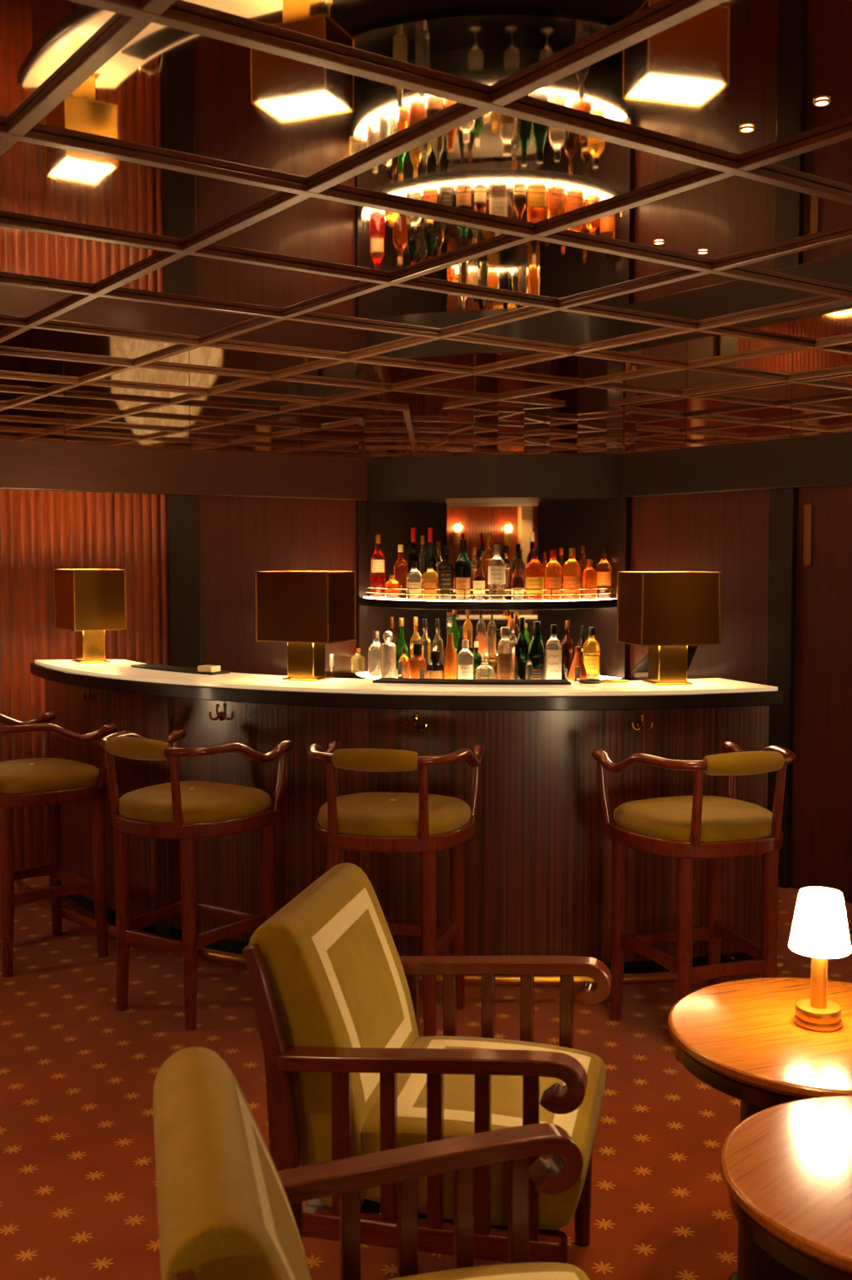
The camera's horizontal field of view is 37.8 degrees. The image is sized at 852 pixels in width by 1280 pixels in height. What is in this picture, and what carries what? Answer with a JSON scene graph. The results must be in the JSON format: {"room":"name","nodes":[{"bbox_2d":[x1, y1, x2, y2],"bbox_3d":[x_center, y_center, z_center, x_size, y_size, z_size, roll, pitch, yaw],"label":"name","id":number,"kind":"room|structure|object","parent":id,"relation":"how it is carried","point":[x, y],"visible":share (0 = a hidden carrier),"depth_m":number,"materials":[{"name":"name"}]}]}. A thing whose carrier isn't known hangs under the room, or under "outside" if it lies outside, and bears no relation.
{"room":"cocktail bar lounge","nodes":[
{"label":"cocktail bar lounge","id":0,"kind":"room"},
{"bbox_2d":[0,489,457,870],"bbox_3d":[-3.084,0.013,5.496,8.880,2.445,0.201,-3,5,-35],"label":"curtain","id":1,"kind":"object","parent":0,"point":[42,532],"depth_m":6.22,"materials":[{"name":"brown fabric"}]},
{"bbox_2d":[0,381,64,442],"bbox_3d":[-2.075,-1.105,5.995,0.669,0.280,0.012,-3,5,-35],"label":"mirror","id":2,"kind":"object","parent":1,"relation":"attached to","point":[28,412],"visible":1,"depth_m":6.09,"materials":[{"name":"brown mirror"}]},
{"bbox_2d":[64,387,190,449],"bbox_3d":[-1.525,-1.131,6.382,0.669,0.280,0.012,-3,5,-35],"label":"mirror","id":3,"kind":"object","parent":1,"relation":"attached to","point":[91,416],"visible":1,"depth_m":6.37,"materials":[{"name":"brown mirror"}]},
{"bbox_2d":[165,494,201,668],"bbox_3d":[-1.285,0.196,6.633,0.175,1.930,0.040,-3,5,-35],"label":"trim","id":4,"kind":"structure","parent":1,"relation":"attached to","point":[182,510],"depth_m":6.58,"materials":[{"name":"brown wood"}]},
{"bbox_2d":[0,439,367,500],"bbox_3d":[-3.389,-0.785,5.067,7.550,0.235,0.062,-3,5,-35],"label":"wall beam","id":5,"kind":"structure","parent":1,"relation":"attached to","point":[24,465],"depth_m":6.49,"materials":[{"name":"brown wood"}]},
{"bbox_2d":[189,397,301,455],"bbox_3d":[-0.975,-1.156,6.769,0.669,0.280,0.012,-3,5,-35],"label":"mirror","id":6,"kind":"object","parent":1,"relation":"attached to","point":[215,424],"visible":1,"depth_m":6.76,"materials":[{"name":"brown mirror"}]},
{"bbox_2d":[199,495,357,678],"bbox_3d":[-0.815,0.173,6.981,0.995,1.930,0.012,-3,5,-35],"label":"wall panel","id":7,"kind":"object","parent":1,"relation":"attached to","point":[240,537],"depth_m":6.85,"materials":[{"name":"brown wood"}]},
{"bbox_2d":[301,406,364,458],"bbox_3d":[-0.507,-1.178,7.099,0.468,0.280,0.012,-3,5,-35],"label":"mirror","id":8,"kind":"object","parent":1,"relation":"attached to","point":[327,432],"visible":0.86,"depth_m":7.08,"materials":[{"name":"brown mirror"}]},
{"bbox_2d":[356,500,367,671],"bbox_3d":[-0.376,0.153,7.273,0.060,1.930,0.040,-3,5,-35],"label":"trim","id":9,"kind":"structure","parent":1,"relation":"attached to","point":[361,505],"depth_m":7.22,"materials":[{"name":"brown wood"}]},
{"bbox_2d":[367,500,447,665],"bbox_3d":[-0.113,0.140,7.472,0.600,1.930,0.017,-3,5,-35],"label":"wall panel","id":10,"kind":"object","parent":1,"relation":"attached to","point":[393,520],"depth_m":7.40,"materials":[{"name":"brown wood"}]},
{"bbox_2d":[367,453,619,502],"bbox_3d":[0.361,-0.915,7.024,1.020,0.235,1.178,-3,5,-35],"label":"trim","id":11,"kind":"structure","parent":1,"relation":"attached to","point":[536,477],"depth_m":6.89,"materials":[{"name":"brown wood"}]},
{"bbox_2d":[364,403,624,458],"bbox_3d":[0.374,-1.174,7.032,1.033,0.280,1.175,-3,5,-35],"label":"mirror","id":12,"kind":"object","parent":1,"relation":"attached to","point":[516,429],"depth_m":6.90,"materials":[{"name":"brown mirror"}]},
{"bbox_2d":[0,0,851,410],"bbox_3d":[-0.387,-1.003,1.596,8.880,0.100,9.558,-3,5,-35],"label":"ceiling","id":13,"kind":"structure","parent":0,"point":[764,65],"depth_m":2.84,"materials":[{"name":"brown metal"}]},
{"bbox_2d":[0,0,176,155],"bbox_3d":[-0.268,-0.951,1.684,0.035,0.016,9.158,-3,5,-35],"label":"ceiling beam","id":14,"kind":"structure","parent":13,"relation":"attached to","point":[127,28],"depth_m":2.13,"materials":[{"name":"brown wood"}]},
{"bbox_2d":[0,373,408,410],"bbox_3d":[-2.876,-1.178,5.120,8.480,0.016,0.035,-3,5,-35],"label":"ceiling beam","id":15,"kind":"structure","parent":13,"relation":"attached to","point":[2,376],"depth_m":6.29,"materials":[{"name":"brown wood"}]},
{"bbox_2d":[0,350,565,406],"bbox_3d":[-2.488,-1.142,4.571,8.480,0.016,0.035,-3,5,-35],"label":"ceiling beam","id":16,"kind":"structure","parent":13,"relation":"attached to","point":[2,352],"depth_m":5.75,"materials":[{"name":"brown wood"}]},
{"bbox_2d":[0,319,688,397],"bbox_3d":[-2.100,-1.105,4.022,8.480,0.016,0.040,-3,5,-35],"label":"ceiling beam","id":17,"kind":"structure","parent":13,"relation":"attached to","point":[2,322],"depth_m":5.15,"materials":[{"name":"brown wood"}]},
{"bbox_2d":[0,0,727,343],"bbox_3d":[0.282,-0.977,2.071,0.035,0.016,9.158,-3,5,-35],"label":"ceiling beam","id":18,"kind":"structure","parent":13,"relation":"attached to","point":[683,10],"depth_m":2.45,"materials":[{"name":"brown wood"}]},
{"bbox_2d":[0,277,794,382],"bbox_3d":[-1.712,-1.069,3.474,8.480,0.016,0.034,-3,5,-35],"label":"ceiling beam","id":19,"kind":"structure","parent":13,"relation":"attached to","point":[8,281],"depth_m":4.47,"materials":[{"name":"brown wood"}]},
{"bbox_2d":[0,124,851,300],"bbox_3d":[-0.936,-0.996,2.376,8.480,0.016,0.035,-3,5,-35],"label":"ceiling beam","id":20,"kind":"structure","parent":13,"relation":"attached to","point":[31,136],"depth_m":2.95,"materials":[{"name":"brown wood"}]},
{"bbox_2d":[0,217,851,354],"bbox_3d":[-1.324,-1.032,2.925,8.480,0.016,0.035,-3,5,-35],"label":"ceiling beam","id":21,"kind":"structure","parent":13,"relation":"attached to","point":[6,222],"depth_m":3.72,"materials":[{"name":"brown wood"}]},
{"bbox_2d":[60,123,851,389],"bbox_3d":[0.832,-1.002,2.458,0.035,0.016,9.158,-3,5,-35],"label":"ceiling beam","id":22,"kind":"structure","parent":13,"relation":"attached to","point":[845,132],"depth_m":3.18,"materials":[{"name":"brown wood"}]},
{"bbox_2d":[68,0,851,205],"bbox_3d":[-0.548,-0.960,1.828,8.480,0.016,0.035,-3,5,-35],"label":"ceiling beam","id":23,"kind":"structure","parent":13,"relation":"attached to","point":[171,18],"depth_m":2.21,"materials":[{"name":"brown wood"}]},
{"bbox_2d":[186,229,851,399],"bbox_3d":[1.381,-1.028,2.845,0.035,0.016,9.158,-3,5,-35],"label":"ceiling beam","id":24,"kind":"structure","parent":13,"relation":"attached to","point":[847,235],"depth_m":4.06,"materials":[{"name":"brown wood"}]},
{"bbox_2d":[298,297,851,408],"bbox_3d":[1.931,-1.054,3.232,0.035,0.016,9.158,-3,5,-35],"label":"ceiling beam","id":25,"kind":"structure","parent":13,"relation":"attached to","point":[834,301],"depth_m":4.89,"materials":[{"name":"brown wood"}]},
{"bbox_2d":[442,336,851,408],"bbox_3d":[2.481,-1.079,3.619,0.040,0.016,9.158,-3,5,-35],"label":"ceiling beam","id":26,"kind":"structure","parent":13,"relation":"attached to","point":[847,340],"depth_m":5.60,"materials":[{"name":"brown wood"}]},
{"bbox_2d":[610,368,851,405],"bbox_3d":[3.031,-1.105,4.006,0.035,0.016,9.158,-3,5,-35],"label":"ceiling beam","id":27,"kind":"structure","parent":13,"relation":"attached to","point":[845,370],"depth_m":6.11,"materials":[{"name":"brown wood"}]},
{"bbox_2d":[0,875,851,1279],"bbox_3d":[-0.387,1.536,1.765,8.880,0.100,9.558,-3,5,-35],"label":"floor","id":28,"kind":"structure","parent":0,"point":[78,1192],"depth_m":3.64,"materials":[{"name":"carpet"}]},
{"bbox_2d":[0,711,117,977],"bbox_3d":[-1.591,0.777,4.971,0.559,0.993,0.573,-4,5,-43],"label":"bar stool","id":29,"kind":"object","parent":28,"relation":"on","point":[44,781],"visible":0.99,"depth_m":4.87,"materials":[{"name":"brown wood"}]},
{"bbox_2d":[0,757,99,793],"bbox_3d":[-1.575,0.532,4.971,0.487,0.072,0.520,-4,5,-43],"label":"cushion","id":30,"kind":"object","parent":29,"relation":"on","point":[32,775],"depth_m":4.83,"materials":[{"name":"yellow fabric"}]},
{"bbox_2d":[100,729,293,1030],"bbox_3d":[-0.848,0.812,4.435,0.573,0.993,0.558,2,5,33],"label":"bar stool","id":31,"kind":"object","parent":28,"relation":"on","point":[187,811],"visible":0.98,"depth_m":4.30,"materials":[{"name":"brown wood"}]},
{"bbox_2d":[118,780,271,823],"bbox_3d":[-0.835,0.567,4.437,0.520,0.072,0.487,2,5,33],"label":"cushion","id":32,"kind":"object","parent":31,"relation":"on","point":[200,802],"depth_m":4.29,"materials":[{"name":"yellow fabric"}]},
{"bbox_2d":[153,1046,589,1279],"bbox_3d":[-0.014,1.052,1.706,0.685,0.874,0.632,-1,4,-13],"label":"armchair","id":33,"kind":"object","parent":28,"relation":"on","point":[226,1210],"visible":1,"depth_m":1.79,"materials":[{"name":"yellow fabric"}]},
{"bbox_2d":[307,739,485,1036],"bbox_3d":[-0.115,0.826,4.226,0.573,0.993,0.559,1,4,11],"label":"bar stool","id":34,"kind":"object","parent":28,"relation":"on","point":[423,823],"visible":0.86,"depth_m":4.04,"materials":[{"name":"brown wood"}]},
{"bbox_2d":[317,792,471,836],"bbox_3d":[-0.112,0.581,4.233,0.520,0.072,0.487,1,4,11],"label":"cushion","id":35,"kind":"object","parent":34,"relation":"on","point":[362,813],"depth_m":4.07,"materials":[{"name":"yellow fabric"}]},
{"bbox_2d":[14,659,783,986],"bbox_3d":[-0.319,0.702,5.179,3.500,1.112,1.275,1,4,19],"label":"bar counter","id":36,"kind":"object","parent":28,"relation":"on","point":[538,856],"depth_m":4.66,"materials":[{"name":"brown wood"}]},
{"bbox_2d":[53,569,126,663],"bbox_3d":[-1.565,-0.113,5.795,0.240,0.432,0.323,-2,4,-32],"label":"lamp","id":37,"kind":"object","parent":36,"relation":"on","point":[89,603],"visible":1,"depth_m":5.68,"materials":[{"name":"gold metal"}]},
{"bbox_2d":[130,663,230,675],"bbox_3d":[-1.071,0.126,5.385,0.573,0.010,0.127,3,5,42],"label":"bar mat","id":38,"kind":"object","parent":36,"relation":"on","point":[148,666],"visible":0.88,"depth_m":5.36,"materials":[{"name":"black rubber"}]},
{"bbox_2d":[255,570,356,681],"bbox_3d":[-0.478,-0.058,4.972,0.323,0.432,0.240,2,4,23],"label":"lamp","id":39,"kind":"object","parent":36,"relation":"on","point":[306,610],"visible":1,"depth_m":4.88,"materials":[{"name":"brown fabric"}]},
{"bbox_2d":[34,659,778,695],"bbox_3d":[-0.343,0.157,5.106,3.425,0.014,0.904,1,4,19],"label":"countertop","id":40,"kind":"structure","parent":36,"relation":"on","point":[117,669],"depth_m":4.77,"materials":[{"name":"beige stone"}]},
{"bbox_2d":[372,677,570,684],"bbox_3d":[0.178,0.162,4.849,0.768,0.010,0.151,0,4,6],"label":"bar mat","id":41,"kind":"object","parent":36,"relation":"on","point":[397,680],"visible":1,"depth_m":4.81,"materials":[{"name":"black rubber"}]},
{"bbox_2d":[630,645,698,672],"bbox_3d":[0.989,0.223,5.137,0.312,0.395,0.140,-1,4,-17],"label":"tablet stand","id":42,"kind":"object","parent":36,"relation":"on","point":[642,666],"visible":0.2,"depth_m":5.11,"materials":[{"name":"black"}]},
{"bbox_2d":[617,570,721,685],"bbox_3d":[0.935,-0.047,4.808,0.323,0.432,0.240,-1,4,-14],"label":"lamp","id":43,"kind":"object","parent":36,"relation":"on","point":[668,613],"visible":1,"depth_m":4.71,"materials":[{"name":"brown fabric"}]},
{"bbox_2d":[242,862,612,1263],"bbox_3d":[0.031,0.987,2.694,0.685,0.874,0.632,1,4,13],"label":"armchair","id":44,"kind":"object","parent":28,"relation":"on","point":[349,1071],"visible":0.94,"depth_m":2.48,"materials":[{"name":"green fabric"}]},
{"bbox_2d":[353,585,624,679],"bbox_3d":[0.272,0.434,6.742,1.538,1.440,1.654,-3,5,-37],"label":"bar","id":45,"kind":"object","parent":28,"relation":"on","point":[401,603],"visible":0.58,"depth_m":6.54,"materials":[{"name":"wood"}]},
{"bbox_2d":[351,648,364,672],"bbox_3d":[-0.392,0.118,7.181,0.078,0.141,0.078,0,4,-3],"label":"bottle","id":46,"kind":"object","parent":45,"relation":"on","point":[358,660],"visible":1,"depth_m":7.15,"materials":[{"name":"clear glass"}]},
{"bbox_2d":[368,631,380,677],"bbox_3d":[-0.278,0.077,6.981,0.094,0.250,0.094,0,4,-2],"label":"bottle","id":47,"kind":"object","parent":45,"relation":"on","point":[374,651],"visible":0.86,"depth_m":6.94,"materials":[{"name":"clear glass"}]},
{"bbox_2d":[370,534,385,597],"bbox_3d":[-0.274,-0.422,7.101,0.087,0.356,0.087,0,4,-2],"label":"bottle","id":48,"kind":"object","parent":45,"relation":"on","point":[377,560],"visible":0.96,"depth_m":7.07,"materials":[{"name":"red glass"}]},
{"bbox_2d":[380,630,396,677],"bbox_3d":[-0.207,0.081,6.821,0.087,0.264,0.087,0,4,-2],"label":"carafe","id":49,"kind":"object","parent":45,"relation":"on","point":[388,649],"visible":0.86,"depth_m":6.79,"materials":[{"name":"clear glass"}]},
{"bbox_2d":[384,575,399,598],"bbox_3d":[-0.186,-0.292,6.856,0.079,0.130,0.079,0,4,-2],"label":"bottle","id":50,"kind":"object","parent":45,"relation":"on","point":[392,583],"visible":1,"depth_m":6.83,"materials":[{"name":"orange glass"}]},
{"bbox_2d":[393,544,407,597],"bbox_3d":[-0.143,-0.388,7.019,0.081,0.298,0.081,0,4,-1],"label":"bottle","id":51,"kind":"object","parent":45,"relation":"on","point":[400,569],"visible":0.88,"depth_m":6.99,"materials":[{"name":"orange glass"}]},
{"bbox_2d":[396,618,408,677],"bbox_3d":[-0.135,0.042,6.910,0.079,0.329,0.079,0,4,-1],"label":"bottle","id":52,"kind":"object","parent":45,"relation":"on","point":[402,644],"visible":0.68,"depth_m":6.89,"materials":[{"name":"green glass"}]},
{"bbox_2d":[407,528,419,573],"bbox_3d":[-0.070,-0.425,6.889,0.065,0.390,0.065,0,4,-1],"label":"bottle","id":53,"kind":"object","parent":45,"relation":"on","point":[413,556],"visible":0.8,"depth_m":6.87,"materials":[{"name":"black glass"}]},
{"bbox_2d":[406,561,421,599],"bbox_3d":[-0.064,-0.320,6.705,0.082,0.205,0.082,0,4,-1],"label":"bottle","id":54,"kind":"object","parent":45,"relation":"on","point":[413,577],"visible":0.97,"depth_m":6.67,"materials":[{"name":"clear glass"}]},
{"bbox_2d":[409,643,426,678],"bbox_3d":[-0.045,0.120,6.654,0.090,0.206,0.090,0,4,0],"label":"bottle","id":55,"kind":"object","parent":45,"relation":"on","point":[417,662],"visible":0.78,"depth_m":6.62,"materials":[{"name":"orange glass"}]},
{"bbox_2d":[419,618,431,678],"bbox_3d":[-0.005,0.051,6.758,0.068,0.332,0.068,0,4,0],"label":"bottle","id":56,"kind":"object","parent":45,"relation":"on","point":[425,641],"visible":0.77,"depth_m":6.73,"materials":[{"name":"clear glass"}]},
{"bbox_2d":[422,561,437,600],"bbox_3d":[0.022,-0.316,6.639,0.081,0.205,0.081,0,4,0],"label":"bottle","id":57,"kind":"object","parent":45,"relation":"on","point":[429,577],"visible":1,"depth_m":6.60,"materials":[{"name":"yellow glass"}]},
{"bbox_2d":[424,528,436,571],"bbox_3d":[0.023,-0.416,6.782,0.064,0.387,0.064,0,4,0],"label":"bottle","id":58,"kind":"object","parent":45,"relation":"on","point":[429,555],"visible":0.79,"depth_m":6.76,"materials":[{"name":"green glass"}]},
{"bbox_2d":[426,650,443,678],"bbox_3d":[0.049,0.142,6.596,0.089,0.170,0.090,0,4,0],"label":"bottle","id":59,"kind":"object","parent":45,"relation":"on","point":[434,669],"visible":0.82,"depth_m":6.56,"materials":[{"name":"black"}]},
{"bbox_2d":[432,618,442,663],"bbox_3d":[0.064,0.052,6.732,0.059,0.333,0.059,0,4,1],"label":"bottle","id":60,"kind":"object","parent":45,"relation":"on","point":[437,642],"visible":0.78,"depth_m":6.71,"materials":[{"name":"clear glass"}]},
{"bbox_2d":[438,547,453,600],"bbox_3d":[0.107,-0.350,6.590,0.080,0.281,0.081,0,4,1],"label":"bottle","id":61,"kind":"object","parent":45,"relation":"on","point":[445,569],"visible":1,"depth_m":6.56,"materials":[{"name":"black glass"}]},
{"bbox_2d":[443,633,456,678],"bbox_3d":[0.128,0.098,6.557,0.066,0.264,0.066,0,4,1],"label":"bottle","id":62,"kind":"object","parent":45,"relation":"on","point":[450,655],"visible":0.76,"depth_m":6.53,"materials":[{"name":"orange glass"}]},
{"bbox_2d":[454,539,471,600],"bbox_3d":[0.196,-0.368,6.556,0.089,0.320,0.089,0,4,2],"label":"bottle","id":63,"kind":"object","parent":45,"relation":"on","point":[463,567],"visible":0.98,"depth_m":6.53,"materials":[{"name":"green glass"}]},
{"bbox_2d":[457,640,474,678],"bbox_3d":[0.207,0.116,6.533,0.088,0.232,0.089,0,4,2],"label":"bottle","id":64,"kind":"object","parent":45,"relation":"on","point":[465,658],"visible":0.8,"depth_m":6.50,"materials":[{"name":"clear glass"}]},
{"bbox_2d":[472,550,485,600],"bbox_3d":[0.279,-0.338,6.540,0.071,0.262,0.071,0,4,2],"label":"bottle","id":65,"kind":"object","parent":45,"relation":"on","point":[478,582],"visible":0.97,"depth_m":6.52,"materials":[{"name":"brown glass"}]},
{"bbox_2d":[475,656,493,679],"bbox_3d":[0.307,0.158,6.519,0.092,0.150,0.092,0,4,3],"label":"bottle","id":66,"kind":"object","parent":45,"relation":"on","point":[484,671],"visible":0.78,"depth_m":6.49,"materials":[{"name":"clear glass"}]},
{"bbox_2d":[363,597,612,601],"bbox_3d":[0.305,-0.222,6.799,1.453,0.003,0.667,1,4,9],"label":"light","id":67,"kind":"object","parent":45,"relation":"on","point":[365,599],"depth_m":6.67,"materials":[{"name":"beige"}]},
{"bbox_2d":[482,532,494,599],"bbox_3d":[0.335,-0.397,6.670,0.068,0.362,0.068,0,4,3],"label":"bottle","id":68,"kind":"object","parent":45,"relation":"on","point":[488,555],"visible":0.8,"depth_m":6.65,"materials":[{"name":"orange glass"}]},
{"bbox_2d":[360,599,617,610],"bbox_3d":[0.309,-0.207,6.980,1.136,0.033,1.243,-3,5,-37],"label":"shelf","id":69,"kind":"object","parent":45,"relation":"attached to","point":[509,605],"depth_m":6.53,"materials":[{"name":"brown wood"}]},
{"bbox_2d":[360,595,617,603],"bbox_3d":[0.309,-0.229,6.979,1.136,0.011,1.243,-3,5,-37],"label":"shelf","id":70,"kind":"object","parent":45,"relation":"attached to","point":[369,600],"depth_m":6.58,"materials":[{"name":"white glass"}]},
{"bbox_2d":[356,672,621,679],"bbox_3d":[0.291,0.216,6.799,1.523,0.003,0.692,1,4,10],"label":"light","id":71,"kind":"object","parent":45,"relation":"on","point":[359,675],"depth_m":6.92,"materials":[{"name":"beige"}]},
{"bbox_2d":[353,666,624,679],"bbox_3d":[0.338,0.207,7.008,1.515,0.011,1.159,0,4,0],"label":"countertop","id":72,"kind":"structure","parent":45,"relation":"on","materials":[{"name":"white"}]},
{"bbox_2d":[487,544,506,601],"bbox_3d":[0.372,-0.353,6.531,0.093,0.293,0.094,0,4,3],"label":"bottle","id":73,"kind":"object","parent":45,"relation":"on","point":[497,568],"visible":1,"depth_m":6.49,"materials":[{"name":"clear glass"}]},
{"bbox_2d":[497,627,511,679],"bbox_3d":[0.413,0.083,6.510,0.075,0.300,0.075,0,4,4],"label":"bottle","id":74,"kind":"object","parent":45,"relation":"on","point":[504,647],"visible":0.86,"depth_m":6.48,"materials":[{"name":"clear glass"}]},
{"bbox_2d":[503,545,512,599],"bbox_3d":[0.431,-0.362,6.693,0.068,0.290,0.068,0,4,4],"label":"bottle","id":75,"kind":"object","parent":45,"relation":"on","point":[509,566],"visible":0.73,"depth_m":6.67,"materials":[{"name":"brown glass"}]},
{"bbox_2d":[511,551,525,601],"bbox_3d":[0.482,-0.335,6.530,0.075,0.258,0.076,0,4,4],"label":"bottle","id":76,"kind":"object","parent":45,"relation":"on","point":[518,581],"visible":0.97,"depth_m":6.51,"materials":[{"name":"brown glass"}]},
{"bbox_2d":[514,617,528,679],"bbox_3d":[0.502,0.056,6.529,0.075,0.352,0.075,0,4,4],"label":"bottle","id":77,"kind":"object","parent":45,"relation":"on","point":[521,648],"visible":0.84,"depth_m":6.50,"materials":[{"name":"green glass"}]},
{"bbox_2d":[525,549,543,600],"bbox_3d":[0.573,-0.344,6.560,0.098,0.272,0.098,0,4,5],"label":"bottle","id":78,"kind":"object","parent":45,"relation":"on","point":[535,568],"visible":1,"depth_m":6.52,"materials":[{"name":"orange glass"}]},
{"bbox_2d":[528,621,545,679],"bbox_3d":[0.583,0.066,6.549,0.088,0.329,0.089,0,4,5],"label":"bottle","id":79,"kind":"object","parent":45,"relation":"on","point":[536,653],"visible":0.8,"depth_m":6.52,"materials":[{"name":"green glass"}]},
{"bbox_2d":[544,549,562,600],"bbox_3d":[0.675,-0.344,6.601,0.094,0.267,0.094,0,4,6],"label":"bottle","id":80,"kind":"object","parent":45,"relation":"on","point":[553,569],"visible":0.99,"depth_m":6.57,"materials":[{"name":"orange glass"}]},
{"bbox_2d":[545,624,561,679],"bbox_3d":[0.675,0.074,6.584,0.084,0.309,0.085,0,4,6],"label":"bottle","id":81,"kind":"object","parent":45,"relation":"on","point":[553,646],"visible":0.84,"depth_m":6.55,"materials":[{"name":"clear glass"}]},
{"bbox_2d":[560,620,573,680],"bbox_3d":[0.766,0.055,6.759,0.068,0.322,0.068,0,4,6],"label":"bottle","id":82,"kind":"object","parent":45,"relation":"on","point":[567,643],"visible":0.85,"depth_m":6.73,"materials":[{"name":"brown glass"}]},
{"bbox_2d":[562,548,581,600],"bbox_3d":[0.781,-0.353,6.667,0.095,0.277,0.095,0,4,7],"label":"bottle","id":83,"kind":"object","parent":45,"relation":"on","point":[572,568],"visible":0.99,"depth_m":6.63,"materials":[{"name":"orange glass"}]},
{"bbox_2d":[567,646,587,681],"bbox_3d":[0.813,0.129,6.660,0.108,0.188,0.108,0,4,7],"label":"bottle","id":84,"kind":"object","parent":45,"relation":"on","point":[578,660],"visible":0.84,"depth_m":6.64,"materials":[{"name":"orange glass"}]},
{"bbox_2d":[581,559,597,599],"bbox_3d":[0.890,-0.331,6.774,0.083,0.218,0.083,0,4,7],"label":"bottle","id":85,"kind":"object","parent":45,"relation":"on","point":[589,574],"visible":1,"depth_m":6.74,"materials":[{"name":"orange glass"}]},
{"bbox_2d":[582,627,600,679],"bbox_3d":[0.901,0.073,6.783,0.092,0.285,0.092,1,4,8],"label":"bottle","id":86,"kind":"object","parent":45,"relation":"on","point":[591,650],"visible":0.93,"depth_m":6.75,"materials":[{"name":"yellow glass"}]},
{"bbox_2d":[596,547,612,598],"bbox_3d":[0.993,-0.375,6.945,0.089,0.283,0.090,1,4,8],"label":"bottle","id":87,"kind":"object","parent":45,"relation":"on","point":[604,569],"visible":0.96,"depth_m":6.91,"materials":[{"name":"orange glass"}]},
{"bbox_2d":[592,741,795,1061],"bbox_3d":[0.918,0.831,4.156,0.573,0.993,0.559,-1,4,-20],"label":"bar stool","id":88,"kind":"object","parent":28,"relation":"on","point":[688,829],"visible":0.99,"depth_m":4.03,"materials":[{"name":"brown wood"}]},
{"bbox_2d":[613,795,773,842],"bbox_3d":[0.909,0.586,4.161,0.520,0.072,0.487,-1,4,-20],"label":"cushion","id":89,"kind":"object","parent":88,"relation":"on","point":[729,818],"depth_m":4.01,"materials":[{"name":"yellow fabric"}]},
{"bbox_2d":[667,977,851,1279],"bbox_3d":[0.830,1.119,2.620,0.640,0.620,0.640,-1,4,-20],"label":"round table","id":90,"kind":"object","parent":28,"relation":"on","point":[742,1038],"visible":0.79,"depth_m":2.54,"materials":[{"name":"brown wood"}]},
{"bbox_2d":[789,886,851,1031],"bbox_3d":[0.826,0.668,2.612,0.125,0.282,0.125,0,4,0],"label":"table lamp","id":91,"kind":"object","parent":90,"relation":"on","point":[819,930],"visible":1,"depth_m":2.58,"materials":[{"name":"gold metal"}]},
{"bbox_2d":[720,1095,851,1279],"bbox_3d":[0.775,1.160,1.999,0.600,0.620,0.600,-4,5,-45],"label":"round table","id":92,"kind":"object","parent":28,"relation":"on","point":[786,1169],"visible":1,"depth_m":1.96,"materials":[{"name":"brown wood"}]},
{"bbox_2d":[629,485,851,903],"bbox_3d":[3.159,0.101,4.177,0.201,2.445,9.558,-3,5,-35],"label":"wall","id":93,"kind":"structure","parent":0,"point":[727,533],"depth_m":6.33,"materials":[{"name":"brown wood"}]},
{"bbox_2d":[447,501,538,663],"bbox_3d":[0.401,-0.341,7.545,0.566,0.980,0.024,1,4,13],"label":"mirror","id":94,"kind":"object","parent":93,"relation":"attached to","point":[510,524],"depth_m":7.53,"materials":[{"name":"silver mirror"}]},
{"bbox_2d":[538,497,618,677],"bbox_3d":[0.880,0.156,7.231,0.017,1.930,0.720,-3,5,-35],"label":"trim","id":95,"kind":"structure","parent":93,"relation":"attached to","point":[593,524],"depth_m":7.13,"materials":[{"name":"brown wood"}]},
{"bbox_2d":[617,496,631,680],"bbox_3d":[1.095,0.178,6.906,0.040,1.930,0.060,-3,5,-35],"label":"trim","id":96,"kind":"structure","parent":93,"relation":"attached to","point":[625,503],"depth_m":6.85,"materials":[{"name":"brown wood"}]},
{"bbox_2d":[624,396,686,453],"bbox_3d":[1.224,-1.148,6.645,0.012,0.280,0.446,-3,5,-35],"label":"mirror","id":97,"kind":"object","parent":93,"relation":"attached to","point":[658,424],"visible":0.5,"depth_m":6.63,"materials":[{"name":"brown mirror"}]},
{"bbox_2d":[618,431,851,496],"bbox_3d":[1.762,-0.839,5.873,0.061,0.235,2.364,-3,5,-35],"label":"trim","id":98,"kind":"structure","parent":93,"relation":"attached to","point":[818,460],"depth_m":6.12,"materials":[{"name":"brown wood"}]},
{"bbox_2d":[686,382,792,447],"bbox_3d":[1.547,-1.117,6.188,0.012,0.280,0.669,-3,5,-35],"label":"mirror","id":99,"kind":"object","parent":93,"relation":"attached to","point":[760,413],"visible":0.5,"depth_m":6.17,"materials":[{"name":"brown mirror"}]},
{"bbox_2d":[766,487,799,888],"bbox_3d":[1.716,0.236,6.027,0.040,1.930,0.145,-3,5,-35],"label":"trim","id":100,"kind":"structure","parent":93,"relation":"attached to","point":[783,516],"depth_m":5.99,"materials":[{"name":"brown wood"}]},
{"bbox_2d":[803,503,812,565],"bbox_3d":[1.802,-0.495,5.871,0.010,0.290,0.042,-3,5,-35],"label":"wall plate","id":101,"kind":"object","parent":93,"relation":"attached to","point":[808,508],"visible":1,"depth_m":5.87,"materials":[{"name":"brown wood"}]},
{"bbox_2d":[790,486,851,901],"bbox_3d":[2.129,0.273,5.473,0.006,1.910,1.240,-3,5,-35],"label":"door","id":102,"kind":"structure","parent":93,"relation":"attached to","point":[822,779],"depth_m":5.83,"materials":[{"name":"brown wood"}]},
{"bbox_2d":[791,373,851,437],"bbox_3d":[1.935,-1.081,5.639,0.012,0.280,0.669,-3,5,-35],"label":"mirror","id":103,"kind":"object","parent":93,"relation":"attached to","point":[823,405],"visible":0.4,"depth_m":5.77,"materials":[{"name":"brown mirror"}]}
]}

